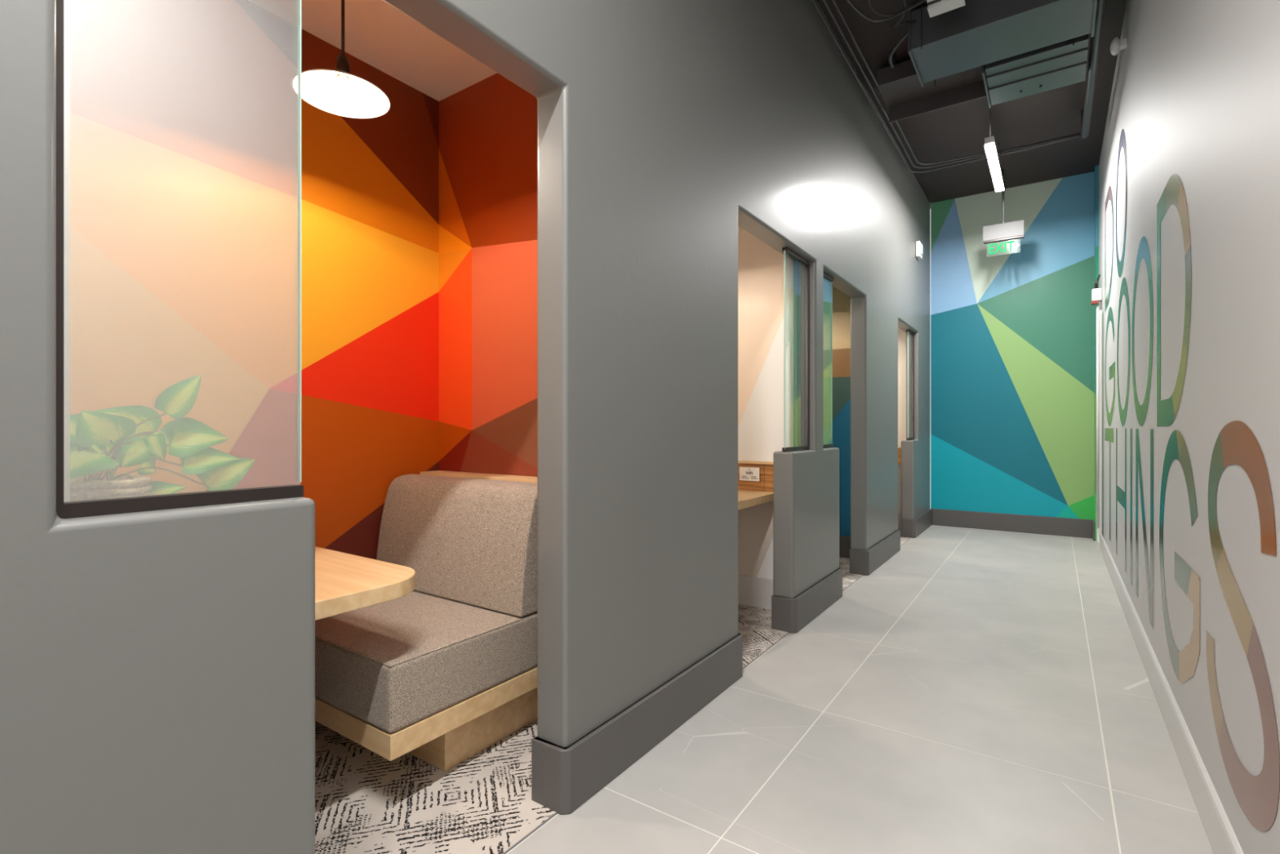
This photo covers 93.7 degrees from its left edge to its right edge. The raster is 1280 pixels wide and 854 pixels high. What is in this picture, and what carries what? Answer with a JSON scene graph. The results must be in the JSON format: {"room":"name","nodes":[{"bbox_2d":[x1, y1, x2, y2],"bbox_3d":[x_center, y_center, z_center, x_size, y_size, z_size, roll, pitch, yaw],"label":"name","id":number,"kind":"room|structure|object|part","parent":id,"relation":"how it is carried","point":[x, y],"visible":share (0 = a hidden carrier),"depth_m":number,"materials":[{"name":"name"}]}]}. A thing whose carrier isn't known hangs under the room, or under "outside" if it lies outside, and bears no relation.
{"room":"office corridor","nodes":[
{"label":"office corridor","id":0,"kind":"room"},
{"bbox_2d":[63,0,70,502],"bbox_3d":[-1.520,-0.245,1.329,1.247,2.890,0.120,0,0,35],"label":"window frame","id":1,"kind":"structure","parent":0,"point":[66,2],"depth_m":1.02,"materials":[{"name":"white paint"}]},
{"bbox_2d":[315,546,415,620],"bbox_3d":[-1.313,0.655,1.812,1.020,0.390,0.901,0,0,35],"label":"table","id":2,"kind":"object","parent":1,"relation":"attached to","point":[344,582],"visible":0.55,"depth_m":1.79,"materials":[{"name":"brown wood"}]},
{"bbox_2d":[70,0,439,559],"bbox_3d":[-1.522,-0.245,2.424,0.001,2.890,1.680,0,0,35],"label":"wall","id":3,"kind":"structure","parent":0,"point":[184,113],"depth_m":2.40,"materials":[{"name":"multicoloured paint"}]},
{"bbox_2d":[247,0,497,101],"bbox_3d":[0.540,-1.720,4.312,1.247,0.060,7.130,0,0,35],"label":"ceiling","id":4,"kind":"structure","parent":0,"point":[377,33],"depth_m":2.63,"materials":[{"name":"white paint"}]},
{"bbox_2d":[293,0,390,118],"bbox_3d":[-1.015,-1.409,2.050,0.296,0.559,0.296,0,0,35],"label":"pendant lamp","id":5,"kind":"object","parent":4,"relation":"hanging from","point":[338,91],"visible":0.99,"depth_m":2.08,"materials":[{"name":"white"}]},
{"bbox_3d":[-1.015,-1.163,2.050,0.296,0.066,0.296,0,0,35],"label":"lamp shade","id":6,"kind":"part","parent":5,"relation":"part of","materials":[{"name":"white"}]},
{"bbox_2d":[335,54,350,81],"bbox_3d":[-1.015,-1.228,2.050,0.044,0.073,0.044,0,0,35],"label":"socket","id":7,"kind":"object","parent":5,"relation":"attached to","point":[342,61],"depth_m":2.03,"materials":[{"name":"brown metal"}]},
{"bbox_3d":[-1.015,-1.468,2.050,0.011,0.415,0.011,0,0,35],"label":"rod","id":8,"kind":"part","parent":5,"relation":"part of","materials":[{"name":"brown metal"}]},
{"bbox_3d":[-1.015,-1.166,2.050,0.044,0.044,0.044,0,0,35],"label":"bulb","id":9,"kind":"part","parent":5,"relation":"part of","materials":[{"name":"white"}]},
{"bbox_2d":[0,0,930,853],"bbox_3d":[0.308,-0.775,2.765,0.130,3.950,11.300,0,0,35],"label":"wall","id":10,"kind":"structure","parent":0,"point":[157,667],"depth_m":1.93,"materials":[{"name":"grey paint"}]},
{"bbox_2d":[56,0,303,518],"bbox_3d":[-0.827,-0.457,1.108,0.032,1.206,0.384,0,0,35],"label":"glass panel","id":11,"kind":"object","parent":10,"relation":"attached to","point":[80,508],"visible":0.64,"depth_m":0.98,"materials":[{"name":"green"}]},
{"bbox_2d":[531,632,742,814],"bbox_3d":[0.078,1.100,2.415,0.150,0.200,1.291,0,0,35],"label":"baseboard","id":12,"kind":"structure","parent":10,"relation":"attached to","point":[563,779],"depth_m":2.09,"materials":[{"name":"grey paint"}]},
{"bbox_2d":[782,246,809,451],"bbox_3d":[0.965,-0.457,3.702,0.032,1.206,0.392,0,0,35],"label":"window frame","id":13,"kind":"structure","parent":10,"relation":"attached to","point":[787,251],"depth_m":3.84,"materials":[{"name":"green"}]},
{"bbox_2d":[771,567,842,633],"bbox_3d":[1.113,1.100,3.913,0.150,0.200,0.962,0,0,35],"label":"baseboard","id":14,"kind":"structure","parent":10,"relation":"attached to","point":[791,615],"depth_m":3.62,"materials":[{"name":"grey"}]},
{"bbox_2d":[823,271,833,448],"bbox_3d":[1.269,-0.457,4.142,0.032,1.206,0.352,0,0,35],"label":"glass panel","id":15,"kind":"object","parent":10,"relation":"attached to","point":[826,277],"visible":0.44,"depth_m":4.28,"materials":[{"name":"green"}]},
{"bbox_2d":[849,528,900,575],"bbox_3d":[2.132,1.100,5.388,0.150,0.200,1.250,0,0,35],"label":"baseboard","id":16,"kind":"structure","parent":10,"relation":"attached to","point":[864,562],"depth_m":5.00,"materials":[{"name":"grey"}]},
{"bbox_2d":[906,329,914,439],"bbox_3d":[2.993,-0.457,6.638,0.032,1.206,0.269,0,0,35],"label":"window frame","id":17,"kind":"structure","parent":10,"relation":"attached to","point":[909,331],"depth_m":6.73,"materials":[{"name":"green"}]},
{"bbox_2d":[900,508,932,537],"bbox_3d":[3.214,1.100,6.956,0.150,0.200,1.100,0,0,35],"label":"baseboard","id":18,"kind":"structure","parent":10,"relation":"attached to","point":[911,528],"depth_m":6.54,"materials":[{"name":"grey"}]},
{"bbox_2d":[915,240,923,259],"bbox_3d":[3.087,-1.950,6.619,0.061,0.170,0.150,0,0,35],"label":"fire alarm strobe","id":19,"kind":"object","parent":10,"relation":"attached to","point":[919,247],"visible":1,"depth_m":6.57,"materials":[{"name":"white plastic"}]},
{"bbox_2d":[439,72,537,476],"bbox_3d":[-0.531,-0.245,2.761,1.247,2.890,0.001,0,0,35],"label":"wall","id":20,"kind":"structure","parent":0,"point":[488,128],"depth_m":2.90,"materials":[{"name":"red paint"}]},
{"bbox_2d":[737,226,793,579],"bbox_3d":[0.474,-0.245,4.218,1.247,2.890,0.001,0,0,35],"label":"wall","id":21,"kind":"structure","parent":0,"point":[760,266],"depth_m":3.99,"materials":[{"name":"beige paint"}]},
{"bbox_2d":[737,573,773,609],"bbox_3d":[0.469,1.100,4.209,1.247,0.200,0.016,0,0,35],"label":"baseboard","id":22,"kind":"structure","parent":21,"relation":"attached to","point":[753,591],"depth_m":3.99,"materials":[{"name":"white"}]},
{"bbox_2d":[737,489,773,510],"bbox_3d":[0.179,0.619,3.867,1.140,0.390,0.901,0,0,35],"label":"desk","id":23,"kind":"object","parent":21,"relation":"attached to","point":[746,498],"visible":0.02,"depth_m":3.69,"materials":[{"name":"brown wood"}]},
{"bbox_2d":[793,261,796,446],"bbox_3d":[0.509,-0.245,4.268,1.247,2.890,0.118,0,0,35],"label":"wall partition","id":24,"kind":"structure","parent":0,"point":[794,263],"depth_m":3.88,"materials":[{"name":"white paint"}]},
{"bbox_2d":[737,460,773,491],"bbox_3d":[0.467,0.325,4.200,1.235,0.194,0.034,0,0,35],"label":"backsplash","id":25,"kind":"structure","parent":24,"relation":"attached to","point":[765,483],"depth_m":3.96,"materials":[{"name":"brown wood"}]},
{"bbox_2d":[739,466,759,481],"bbox_3d":[0.727,0.313,3.989,0.142,0.090,0.005,0,0,35],"label":"card","id":26,"kind":"object","parent":25,"relation":"attached to","point":[746,473],"visible":1,"depth_m":3.99,"materials":[{"name":"white paper"}]},
{"bbox_3d":[0.626,0.334,4.092,0.477,0.177,0.030,0,0,35],"label":"panel","id":27,"kind":"part","parent":25,"relation":"part of","materials":[{"name":"brown wood"}]},
{"bbox_3d":[0.900,0.334,3.903,0.182,0.177,0.030,0,0,35],"label":"panel","id":28,"kind":"part","parent":25,"relation":"part of","materials":[{"name":"brown wood"}]},
{"bbox_2d":[823,280,850,536],"bbox_3d":[1.531,-0.245,5.748,1.247,2.890,0.001,0,0,35],"label":"wall","id":29,"kind":"structure","parent":0,"point":[841,301],"depth_m":5.53,"materials":[{"name":"multicoloured paint"}]},
{"bbox_2d":[506,524,1213,853],"bbox_3d":[1.027,1.230,2.268,1.653,0.060,11.300,0,0,35],"label":"floor","id":30,"kind":"structure","parent":0,"point":[975,691],"depth_m":2.29,"materials":[{"name":"white tile"}]},
{"bbox_2d":[315,719,557,853],"bbox_3d":[-0.963,1.208,2.038,1.360,0.024,1.680,0,0,35],"label":"carpet","id":31,"kind":"object","parent":30,"relation":"on","point":[366,802],"visible":0.15,"depth_m":1.92,"materials":[{"name":"grey carpet"}]},
{"bbox_2d":[315,470,537,771],"bbox_3d":[-0.899,0.711,2.460,0.977,0.972,0.906,0,0,35],"label":"bench","id":32,"kind":"object","parent":31,"relation":"on","point":[439,673],"visible":0.62,"depth_m":2.24,"materials":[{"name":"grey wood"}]},
{"bbox_3d":[-0.958,0.828,2.375,0.977,0.211,0.700,0,0,35],"label":"seat","id":33,"kind":"part","parent":32,"relation":"part of","materials":[{"name":"grey fabric"}]},
{"bbox_3d":[-0.903,0.972,2.455,0.976,0.076,0.887,0,0,35],"label":"frame","id":34,"kind":"part","parent":32,"relation":"part of","materials":[{"name":"brown wood"}]},
{"bbox_3d":[-0.773,0.475,2.632,0.964,0.486,0.251,0,0,35],"label":"backrest","id":35,"kind":"part","parent":32,"relation":"part of","materials":[{"name":"grey fabric"}]},
{"bbox_3d":[-0.674,0.580,2.786,0.976,0.709,0.113,0,0,35],"label":"panel","id":36,"kind":"part","parent":32,"relation":"part of","materials":[{"name":"brown wood"}]},
{"bbox_2d":[737,604,789,669],"bbox_3d":[0.052,1.208,3.507,1.360,0.024,1.650,0,0,35],"label":"carpet","id":37,"kind":"object","parent":30,"relation":"on","point":[754,624],"visible":0.14,"depth_m":3.50,"materials":[{"name":"grey carpet"}]},
{"bbox_2d":[839,556,863,591],"bbox_3d":[1.083,1.208,5.000,1.360,0.024,1.740,0,0,35],"label":"carpet","id":38,"kind":"object","parent":30,"relation":"on","point":[848,579],"visible":0.14,"depth_m":4.85,"materials":[{"name":"grey carpet"}]},
{"bbox_2d":[900,536,911,546],"bbox_3d":[2.129,1.208,6.514,1.360,0.024,1.700,0,0,35],"label":"carpet","id":39,"kind":"object","parent":30,"relation":"on","point":[903,540],"visible":0.14,"depth_m":6.35,"materials":[{"name":"grey carpet"}]},
{"bbox_2d":[897,328,906,513],"bbox_3d":[2.600,-0.245,7.296,1.247,2.890,0.118,0,0,35],"label":"wall partition","id":40,"kind":"structure","parent":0,"point":[901,334],"depth_m":6.94,"materials":[{"name":"white paint"}]},
{"bbox_2d":[897,513,901,529],"bbox_3d":[2.560,1.100,7.237,1.247,0.200,0.016,0,0,35],"label":"baseboard","id":41,"kind":"structure","parent":40,"relation":"attached to","point":[899,514],"depth_m":6.93,"materials":[{"name":"white"}]},
{"bbox_2d":[897,446,901,463],"bbox_3d":[2.558,0.325,7.228,1.235,0.194,0.034,0,0,35],"label":"backsplash","id":42,"kind":"structure","parent":40,"relation":"attached to","point":[899,447],"depth_m":6.91,"materials":[{"name":"brown wood"}]},
{"bbox_2d":[817,0,1126,204],"bbox_3d":[1.087,-2.790,2.348,1.920,0.080,11.500,0,0,35],"label":"ceiling","id":43,"kind":"structure","parent":0,"point":[958,131],"depth_m":5.43,"materials":[{"name":"grey paint"}]},
{"bbox_2d":[877,59,986,123],"bbox_3d":[2.195,-2.580,4.506,0.690,0.240,0.390,0,0,35],"label":"air duct","id":44,"kind":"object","parent":43,"relation":"attached to","point":[900,87],"depth_m":4.56,"materials":[{"name":"grey metal"}]},
{"bbox_2d":[982,34,1088,108],"bbox_3d":[2.755,-2.562,4.192,0.590,0.256,0.550,0,0,35],"label":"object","id":45,"kind":"object","parent":44,"relation":"attached to","point":[1060,64],"visible":0.66,"depth_m":4.14,"materials":[{"name":"grey metal"}]},
{"bbox_3d":[2.518,-2.562,4.356,0.012,0.255,0.550,0,0,35],"label":"plate","id":46,"kind":"part","parent":45,"relation":"part of","materials":[{"name":"grey metal"}]},
{"bbox_3d":[2.645,-2.572,4.019,0.575,0.215,0.100,0,0,35],"label":"panel","id":47,"kind":"part","parent":45,"relation":"part of","materials":[{"name":"grey metal"}]},
{"bbox_3d":[2.722,-2.567,4.130,0.575,0.225,0.150,0,0,35],"label":"panel","id":48,"kind":"part","parent":45,"relation":"part of","materials":[{"name":"grey metal"}]},
{"bbox_3d":[2.841,-2.562,4.303,0.575,0.235,0.250,0,0,35],"label":"panel","id":49,"kind":"part","parent":45,"relation":"part of","materials":[{"name":"grey metal"}]},
{"bbox_2d":[810,0,1080,173],"bbox_3d":[1.879,-2.550,3.599,1.400,0.017,5.058,0,0,35],"label":"conduit","id":50,"kind":"object","parent":43,"relation":"attached to","point":[813,2],"visible":0.94,"depth_m":5.13,"materials":[{"name":"grey metal"}]},
{"bbox_2d":[926,0,965,17],"bbox_3d":[1.695,-2.583,3.356,0.185,0.335,0.330,0,0,35],"label":"junction box","id":51,"kind":"object","parent":43,"relation":"attached to","point":[935,7],"visible":1,"depth_m":3.44,"materials":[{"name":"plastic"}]},
{"bbox_2d":[845,0,926,22],"bbox_3d":[0.991,-2.546,3.214,1.582,0.086,0.390,0,0,-37],"label":"conduit","id":52,"kind":"object","parent":51,"relation":"attached to","point":[849,2],"visible":1,"depth_m":3.71,"materials":[{"name":"grey"}]},
{"bbox_3d":[1.683,-2.429,3.429,0.068,0.002,0.025,0,0,35],"label":"label plate","id":53,"kind":"part","parent":51,"relation":"part of","materials":[{"name":"white metal"}]},
{"bbox_2d":[822,0,1080,168],"bbox_3d":[1.901,-2.574,3.591,1.354,0.017,5.071,0,0,35],"label":"conduit","id":54,"kind":"object","parent":43,"relation":"attached to","point":[825,3],"visible":0.94,"depth_m":5.11,"materials":[{"name":"grey metal"}]},
{"bbox_2d":[831,0,1080,164],"bbox_3d":[1.922,-2.590,3.587,1.314,0.017,5.087,0,0,35],"label":"conduit","id":55,"kind":"object","parent":43,"relation":"attached to","point":[836,6],"visible":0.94,"depth_m":4.81,"materials":[{"name":"grey metal"}]},
{"bbox_2d":[984,107,1004,191],"bbox_3d":[3.201,-2.530,5.409,0.072,0.439,1.180,0,0,35],"label":"linear light","id":56,"kind":"object","parent":43,"relation":"hanging from","point":[993,159],"visible":0.98,"depth_m":5.25,"materials":[{"name":"white plastic"}]},
{"bbox_3d":[2.917,-2.564,4.998,0.009,0.369,0.009,0,0,44],"label":"rod","id":57,"kind":"part","parent":56,"relation":"part of","materials":[{"name":"silver metal"}]},
{"bbox_2d":[984,142,1004,191],"bbox_3d":[3.201,-2.320,5.409,0.072,0.020,1.160,0,0,35],"label":"diffuser","id":58,"kind":"object","parent":56,"relation":"attached to","point":[990,148],"depth_m":5.31,"materials":[{"name":"white plastic"}]},
{"bbox_3d":[3.485,-2.564,5.821,0.009,0.369,0.009,0,0,44],"label":"rod","id":59,"kind":"part","parent":56,"relation":"part of","materials":[{"name":"silver metal"}]},
{"bbox_2d":[907,0,1097,87],"bbox_3d":[2.288,-2.585,3.822,0.984,0.330,0.518,0,0,35],"label":"duct","id":60,"kind":"object","parent":43,"relation":"hanging from","point":[978,33],"visible":0.98,"depth_m":3.76,"materials":[{"name":"grey metal"}]},
{"bbox_2d":[867,0,915,27],"bbox_3d":[1.554,-2.572,3.727,0.211,0.105,0.507,0,0,35],"label":"cable loop","id":61,"kind":"object","parent":60,"relation":"hanging from","point":[897,24],"visible":0.94,"depth_m":3.77,"materials":[{"name":"grey"}]},
{"bbox_2d":[888,31,907,68],"bbox_3d":[1.780,-2.641,4.186,0.116,0.210,0.513,0,0,11],"label":"flexible hose","id":62,"kind":"object","parent":60,"relation":"attached to","point":[891,58],"visible":0.91,"depth_m":4.09,"materials":[{"name":"grey"}]},
{"bbox_3d":[1.805,-2.585,3.845,0.007,0.330,0.008,0,0,35],"label":"hanger rod","id":63,"kind":"part","parent":60,"relation":"part of","materials":[{"name":"grey metal"}]},
{"bbox_2d":[982,169,1024,253],"bbox_3d":[3.892,-2.297,6.427,0.380,0.905,0.070,0,0,35],"label":"exit sign","id":64,"kind":"object","parent":43,"relation":"hanging from","point":[1013,230],"visible":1,"depth_m":6.42,"materials":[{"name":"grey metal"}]},
{"bbox_2d":[1080,0,1106,138],"bbox_3d":[2.885,-2.622,3.791,0.066,0.259,3.518,0,0,35],"label":"ceiling pipe","id":65,"kind":"object","parent":43,"relation":"attached to","point":[1095,41],"visible":0.96,"depth_m":4.19,"materials":[{"name":"grey metal"}]},
{"bbox_2d":[930,171,1093,519],"bbox_3d":[4.233,-0.775,6.921,1.605,3.950,0.001,0,0,35],"label":"wall","id":66,"kind":"structure","parent":0,"point":[1012,332],"depth_m":6.89,"materials":[{"name":"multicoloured paint"}]},
{"bbox_2d":[932,508,1092,537],"bbox_3d":[4.236,1.100,6.907,1.584,0.200,0.017,0,0,35],"label":"baseboard","id":67,"kind":"structure","parent":66,"relation":"attached to","point":[1065,526],"depth_m":6.87,"materials":[{"name":"grey"}]},
{"bbox_2d":[1093,171,1094,519],"bbox_3d":[4.328,-0.775,6.929,1.753,3.950,0.117,0,0,35],"label":"wall","id":68,"kind":"structure","parent":0,"point":[1094,171],"depth_m":6.47,"materials":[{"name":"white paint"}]},
{"bbox_2d":[1094,0,1279,853],"bbox_3d":[1.744,-0.775,1.773,0.146,3.950,11.300,0,0,35],"label":"wall","id":69,"kind":"structure","parent":0,"point":[1195,96],"depth_m":1.87,"materials":[{"name":"grey paint"}]},
{"bbox_2d":[1092,520,1095,540],"bbox_3d":[4.831,1.100,6.390,0.018,0.200,0.157,0,0,35],"label":"baseboard","id":70,"kind":"structure","parent":69,"relation":"attached to","point":[1093,521],"depth_m":6.33,"materials":[{"name":"grey"}]},
{"bbox_2d":[1090,274,1102,305],"bbox_3d":[4.509,-1.359,5.928,0.082,0.287,0.100,0,0,35],"label":"fire alarm","id":71,"kind":"object","parent":69,"relation":"attached to","point":[1096,293],"visible":1,"depth_m":5.90,"materials":[{"name":"white plastic"}]},
{"bbox_3d":[4.515,-1.431,5.923,0.053,0.142,0.035,0,0,35],"label":"black knob","id":72,"kind":"part","parent":71,"relation":"part of","materials":[{"name":"brown plastic"}]},
{"bbox_2d":[1096,305,1098,528],"bbox_3d":[4.518,-0.100,5.922,0.021,2.200,0.021,0,0,35],"label":"rod","id":73,"kind":"object","parent":69,"relation":"attached to","point":[1097,306],"visible":1,"depth_m":5.92,"materials":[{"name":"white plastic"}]},
{"bbox_2d":[1096,310,1102,542],"bbox_3d":[4.718,0.025,6.069,0.135,2.350,0.490,0,0,35],"label":"door","id":74,"kind":"structure","parent":69,"relation":"in","point":[1099,531],"depth_m":5.90,"materials":[{"name":"white"}]},
{"bbox_2d":[1102,311,1103,537],"bbox_3d":[4.454,-0.026,5.777,0.001,2.148,0.230,0,0,35],"label":"trim","id":75,"kind":"structure","parent":69,"relation":"attached to","point":[1103,311],"depth_m":5.70,"materials":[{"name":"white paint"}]},
{"bbox_2d":[1105,128,1127,311],"bbox_3d":[3.684,-1.550,4.662,0.001,1.000,2.040,0,0,35],"label":"lettering","id":76,"kind":"object","parent":69,"relation":"attached to","point":[1122,139],"depth_m":4.44,"materials":[{"name":"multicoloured paint"}]},
{"bbox_2d":[1110,37,1127,55],"bbox_3d":[3.075,-2.450,3.856,0.086,0.105,0.100,0,0,35],"label":"wall sensor","id":77,"kind":"object","parent":69,"relation":"attached to","point":[1116,45],"visible":1,"depth_m":3.83,"materials":[{"name":"white plastic"}]},
{"bbox_2d":[1105,173,1191,426],"bbox_3d":[3.066,-0.504,3.767,0.001,1.002,4.214,0,0,35],"label":"lettering","id":78,"kind":"object","parent":69,"relation":"attached to","point":[1173,193],"depth_m":2.65,"materials":[{"name":"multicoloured paint"}]},
{"bbox_2d":[1099,533,1244,853],"bbox_3d":[1.511,1.124,1.527,0.015,0.152,10.630,0,0,35],"label":"baseboard","id":79,"kind":"structure","parent":69,"relation":"attached to","point":[1222,838],"depth_m":2.14,"materials":[{"name":"white"}]},
{"bbox_2d":[1104,420,1279,831],"bbox_3d":[2.799,0.467,3.381,0.001,0.966,5.214,0,0,35],"label":"lettering","id":80,"kind":"object","parent":69,"relation":"attached to","point":[1257,796],"depth_m":1.61,"materials":[{"name":"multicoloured paint"}]},
{"bbox_3d":[-1.432,0.344,1.450,1.235,0.228,0.170,0,0,35],"label":"ledge","id":81,"kind":"object","parent":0,"visible":0},
{"bbox_2d":[70,374,255,501],"bbox_3d":[-0.952,0.063,1.175,0.179,0.338,0.333,0,0,35],"label":"potted plant","id":82,"kind":"object","parent":81,"relation":"on","point":[102,440],"visible":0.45,"depth_m":1.16,"materials":[{"name":"green plant"}]},
{"bbox_3d":[-1.007,0.163,1.114,0.140,0.130,0.140,0,0,35],"label":"pot","id":83,"kind":"part","parent":82,"relation":"part of","materials":[{"name":"wicker"}]},
{"bbox_3d":[1.566,-0.245,5.798,1.247,2.890,0.118,0,0,35],"label":"wall partition","id":84,"kind":"structure","parent":0,"visible":0},
{"bbox_2d":[839,535,850,558],"bbox_3d":[1.526,1.100,5.740,1.247,0.200,0.016,0,0,35],"label":"baseboard","id":85,"kind":"structure","parent":84,"relation":"attached to","point":[844,541],"depth_m":5.49,"materials":[{"name":"grey"}]}
]}

